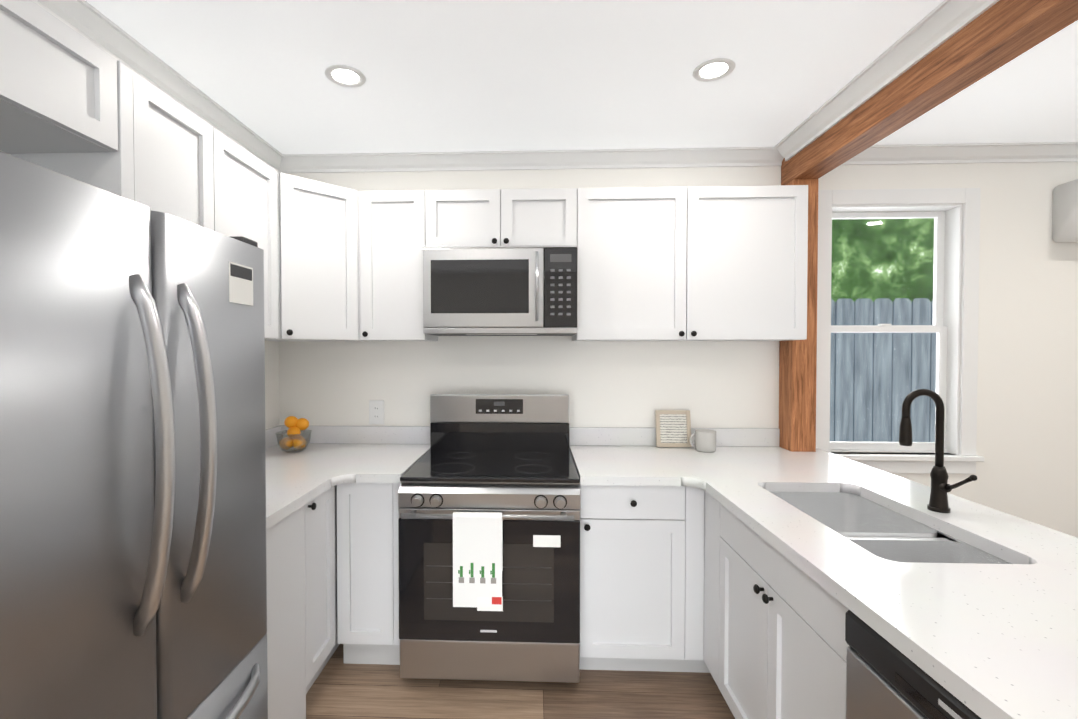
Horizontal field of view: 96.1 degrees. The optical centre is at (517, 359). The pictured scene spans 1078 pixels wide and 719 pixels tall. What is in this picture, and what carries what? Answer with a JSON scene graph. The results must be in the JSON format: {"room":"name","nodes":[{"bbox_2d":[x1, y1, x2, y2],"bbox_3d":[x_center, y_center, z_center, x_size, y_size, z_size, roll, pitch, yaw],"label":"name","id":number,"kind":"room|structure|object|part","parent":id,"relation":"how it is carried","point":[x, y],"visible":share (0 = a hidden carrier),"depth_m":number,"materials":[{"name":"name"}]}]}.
{"room":"kitchen","nodes":[
{"label":"kitchen","id":0,"kind":"room"},
{"bbox_2d":[1,151,278,429],"bbox_3d":[-1.573,0.157,0.412,0.140,2.580,5.185,0,1,2],"label":"wall","id":1,"kind":"structure","parent":0,"point":[271,384],"depth_m":2.78,"materials":[{"name":"white paint"}]},
{"bbox_2d":[0,0,133,200],"bbox_3d":[-1.297,0.296,1.014,0.358,2.282,0.864,0,1,2],"label":"upper cabinet","id":2,"kind":"object","parent":1,"relation":"attached to","point":[66,100],"visible":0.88,"depth_m":1.27,"materials":[{"name":"white paint"}]},
{"bbox_2d":[32,0,287,172],"bbox_3d":[-1.467,-1.092,0.387,0.072,0.082,4.905,0,1,2],"label":"crown molding","id":3,"kind":"structure","parent":1,"relation":"attached to","point":[79,15],"depth_m":1.87,"materials":[{"name":"white paint"}]},
{"bbox_2d":[133,71,277,338],"bbox_3d":[-1.265,-0.474,1.834,0.358,0.770,0.796,0,1,2],"label":"upper cabinet","id":4,"kind":"object","parent":1,"relation":"attached to","point":[190,166],"visible":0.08,"depth_m":1.73,"materials":[{"name":"white paint"}]},
{"bbox_2d":[306,644,734,718],"bbox_3d":[1.370,1.478,0.321,6.030,0.060,5.185,0,1,2],"label":"floor","id":5,"kind":"structure","parent":0,"point":[339,689],"depth_m":2.04,"materials":[{"name":"brown wood"}]},
{"bbox_2d":[0,151,267,718],"bbox_3d":[-1.050,0.559,0.989,0.820,1.757,0.785,0,1,2],"label":"fridge","id":6,"kind":"object","parent":5,"relation":"on","point":[133,572],"visible":1,"depth_m":0.89,"materials":[{"name":"grey metal"}]},
{"bbox_2d":[266,485,338,718],"bbox_3d":[-1.108,0.981,2.157,0.648,0.874,1.405,0,1,2],"label":"base cabinet","id":7,"kind":"object","parent":5,"relation":"on","point":[302,622],"visible":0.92,"depth_m":1.85,"materials":[{"name":"white paint"}]},
{"bbox_2d":[265,425,429,529],"bbox_3d":[-0.971,0.472,2.143,0.922,0.141,1.405,0,1,2],"label":"countertop","id":8,"kind":"structure","parent":7,"relation":"on","point":[328,457],"depth_m":2.39,"materials":[{"name":"stone"}]},
{"bbox_2d":[276,416,311,452],"bbox_3d":[-1.202,0.400,2.607,0.176,0.189,0.176,0,1,2],"label":"fruit bowl","id":9,"kind":"object","parent":8,"relation":"on","point":[296,439],"visible":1,"depth_m":2.58,"materials":[{"name":"clear glass"}]},
{"bbox_3d":[-1.202,0.442,2.607,0.176,0.105,0.176,0,1,2],"label":"glass","id":10,"kind":"part","parent":9,"relation":"part of","materials":[{"name":"clear glass"}]},
{"bbox_2d":[337,483,400,664],"bbox_3d":[-0.647,0.975,2.503,0.302,0.874,0.677,0,1,2],"label":"base cabinet","id":11,"kind":"object","parent":5,"relation":"on","point":[367,576],"visible":0.62,"depth_m":2.17,"materials":[{"name":"white paint"}]},
{"bbox_2d":[398,394,579,682],"bbox_3d":[-0.109,0.806,2.348,0.772,1.216,0.726,0,1,2],"label":"range","id":12,"kind":"object","parent":5,"relation":"on","point":[509,456],"visible":1,"depth_m":2.06,"materials":[{"name":"silver metal"}]},
{"bbox_2d":[453,512,502,610],"bbox_3d":[-0.160,0.829,1.997,0.205,0.398,0.043,0,1,2],"label":"hanging towel","id":13,"kind":"object","parent":12,"relation":"hanging from","point":[477,557],"visible":0.96,"depth_m":1.98,"materials":[{"name":"white fabric"}]},
{"bbox_2d":[579,483,709,672],"bbox_3d":[0.875,0.976,2.429,1.176,0.874,0.708,0,1,2],"label":"base cabinet","id":14,"kind":"object","parent":5,"relation":"on","point":[641,578],"visible":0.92,"depth_m":2.13,"materials":[{"name":"white paint"}]},
{"bbox_2d":[704,491,715,674],"bbox_3d":[1.185,0.984,1.975,0.750,0.874,0.231,0,1,2],"label":"base cabinet","id":15,"kind":"object","parent":5,"relation":"on","point":[710,503],"depth_m":2.04,"materials":[{"name":"white paint"}]},
{"bbox_2d":[779,179,817,451],"bbox_3d":[1.548,0.221,2.674,0.129,2.375,0.144,0,1,2],"label":"post","id":16,"kind":"object","parent":5,"relation":"on","point":[797,389],"visible":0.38,"depth_m":2.60,"materials":[{"name":"brown wood"}]},
{"bbox_2d":[712,500,957,718],"bbox_3d":[1.167,0.991,1.516,0.750,0.874,0.804,0,1,2],"label":"base cabinet","id":17,"kind":"object","parent":5,"relation":"on","point":[776,645],"depth_m":1.55,"materials":[{"name":"white paint"}]},
{"bbox_2d":[824,593,848,718],"bbox_3d":[1.140,1.003,0.820,0.750,0.874,0.703,0,1,2],"label":"base cabinet","id":18,"kind":"object","parent":5,"relation":"on","point":[835,665],"depth_m":1.18,"materials":[{"name":"white paint"}]},
{"bbox_2d":[569,427,1077,718],"bbox_3d":[0.943,0.481,1.610,1.375,0.141,2.322,0,1,2],"label":"countertop","id":19,"kind":"structure","parent":18,"relation":"on","point":[990,641],"depth_m":1.22,"materials":[{"name":"stone"}]},
{"bbox_2d":[655,410,691,446],"bbox_3d":[0.880,0.390,2.725,0.192,0.205,0.049,0,1,2],"label":"picture frame","id":20,"kind":"object","parent":19,"relation":"on","point":[673,428],"visible":0.98,"depth_m":2.72,"materials":[{"name":"beige wood"}]},
{"bbox_2d":[690,429,715,452],"bbox_3d":[1.004,0.440,2.617,0.140,0.110,0.109,0,1,2],"label":"mug","id":21,"kind":"object","parent":19,"relation":"on","point":[705,440],"visible":1,"depth_m":2.57,"materials":[{"name":"grey ceramic"}]},
{"bbox_2d":[771,492,1011,563],"bbox_3d":[1.161,0.712,1.614,0.460,0.319,0.820,0,1,2],"label":"sink","id":22,"kind":"object","parent":19,"relation":"in","point":[876,529],"visible":0.15,"depth_m":1.67,"materials":[{"name":"silver metal"}]},
{"bbox_2d":[899,389,976,512],"bbox_3d":[1.378,0.306,1.585,0.160,0.412,0.168,0,1,2],"label":"faucet","id":23,"kind":"object","parent":19,"relation":"on","point":[941,487],"visible":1,"depth_m":1.63,"materials":[{"name":"black metal"}]},
{"bbox_2d":[845,610,980,718],"bbox_3d":[1.062,1.006,0.816,0.634,0.868,0.590,0,1,2],"label":"dishwasher","id":24,"kind":"object","parent":5,"relation":"on","point":[885,679],"visible":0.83,"depth_m":0.99,"materials":[{"name":"grey metal"}]},
{"bbox_2d":[86,0,1077,153],"bbox_3d":[1.370,-1.181,0.276,6.030,0.100,5.185,0,1,2],"label":"ceiling","id":25,"kind":"structure","parent":0,"point":[472,75],"depth_m":1.94,"materials":[{"name":"white paint"}]},
{"bbox_2d":[325,64,365,87],"bbox_3d":[-0.701,-1.156,1.975,0.160,0.006,0.160,0,1,2],"label":"recessed light","id":26,"kind":"object","parent":25,"relation":"in","point":[345,76],"visible":1,"depth_m":1.97,"materials":[{"name":"white paint"}]},
{"bbox_2d":[692,58,735,81],"bbox_3d":[0.785,-1.155,1.932,0.160,0.006,0.160,0,1,2],"label":"recessed light","id":27,"kind":"object","parent":25,"relation":"in","point":[714,69],"visible":1,"depth_m":1.93,"materials":[{"name":"white paint"}]},
{"bbox_2d":[781,0,1077,184],"bbox_3d":[1.456,-1.028,0.274,0.129,0.205,4.904,0,1,2],"label":"wood beam","id":28,"kind":"structure","parent":25,"relation":"attached to","point":[998,34],"depth_m":1.68,"materials":[{"name":"brown wood"}]},
{"bbox_2d":[772,0,999,165],"bbox_3d":[1.355,-1.090,0.278,0.072,0.082,4.905,0,1,2],"label":"crown molding","id":29,"kind":"structure","parent":28,"relation":"attached to","point":[943,21],"depth_m":1.85,"materials":[{"name":"white paint"}]},
{"bbox_2d":[279,162,1077,537],"bbox_3d":[1.468,0.116,2.818,5.750,2.580,0.140,0,1,2],"label":"wall","id":30,"kind":"structure","parent":0,"point":[1027,418],"depth_m":2.75,"materials":[{"name":"white paint"}]},
{"bbox_2d":[265,172,366,340],"bbox_3d":[-1.113,-0.486,2.532,0.607,0.770,0.607,0,1,2],"label":"upper cabinet","id":31,"kind":"object","parent":30,"relation":"attached to","point":[319,254],"visible":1,"depth_m":2.37,"materials":[{"name":"white paint"}]},
{"bbox_2d":[369,400,383,423],"bbox_3d":[-0.824,0.310,2.835,0.088,0.140,0.011,0,1,2],"label":"electrical outlet plate","id":32,"kind":"object","parent":30,"relation":"attached to","point":[376,411],"visible":1,"depth_m":2.83,"materials":[{"name":"white plastic"}]},
{"bbox_2d":[360,190,437,340],"bbox_3d":[-0.634,-0.488,2.653,0.338,0.770,0.327,0,1,2],"label":"upper cabinet","id":33,"kind":"object","parent":30,"relation":"attached to","point":[394,223],"depth_m":2.50,"materials":[{"name":"white paint"}]},
{"bbox_2d":[428,188,579,248],"bbox_3d":[-0.077,-0.723,2.628,0.776,0.300,0.327,0,1,2],"label":"upper cabinet","id":34,"kind":"object","parent":30,"relation":"attached to","point":[543,216],"depth_m":2.47,"materials":[{"name":"white paint"}]},
{"bbox_2d":[423,245,576,335],"bbox_3d":[-0.080,-0.350,2.576,0.769,0.438,0.442,0,1,2],"label":"microwave","id":35,"kind":"object","parent":34,"relation":"attached to","point":[518,290],"visible":1,"depth_m":2.40,"materials":[{"name":"grey metal"}]},
{"bbox_2d":[284,146,775,172],"bbox_3d":[0.045,-1.132,2.746,2.730,0.082,0.072,0,1,2],"label":"crown molding","id":36,"kind":"structure","parent":30,"relation":"attached to","point":[703,156],"depth_m":2.74,"materials":[{"name":"white paint"}]},
{"bbox_2d":[572,185,807,340],"bbox_3d":[0.883,-0.487,2.594,1.146,0.770,0.327,0,1,2],"label":"upper cabinet","id":37,"kind":"object","parent":30,"relation":"attached to","point":[711,263],"depth_m":2.44,"materials":[{"name":"white paint"}]},
{"bbox_2d":[816,188,983,473],"bbox_3d":[2.122,-0.156,2.766,0.924,1.588,0.185,0,1,2],"label":"window","id":38,"kind":"structure","parent":30,"relation":"in","point":[955,305],"depth_m":2.71,"materials":[{"name":"white paint"}]},
{"bbox_2d":[841,141,1077,164],"bbox_3d":[2.983,-1.130,2.632,2.550,0.082,0.072,0,1,2],"label":"crown molding","id":39,"kind":"structure","parent":30,"relation":"attached to","point":[1014,152],"depth_m":2.65,"materials":[{"name":"white paint"}]},
{"bbox_2d":[1052,179,1077,241],"bbox_3d":[3.355,-0.794,2.550,0.800,0.314,0.215,0,1,2],"label":"air conditioner unit","id":40,"kind":"object","parent":30,"relation":"attached to","point":[1065,215],"visible":1,"depth_m":2.61,"materials":[{"name":"white plastic"}]},
{"label":"outside","id":41,"kind":"structure","parent":0,"visible":0},
{"bbox_2d":[830,218,935,441],"bbox_3d":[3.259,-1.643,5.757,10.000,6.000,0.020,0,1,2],"label":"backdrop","id":42,"kind":"structure","parent":41,"point":[913,298],"depth_m":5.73,"materials":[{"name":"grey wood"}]}
]}

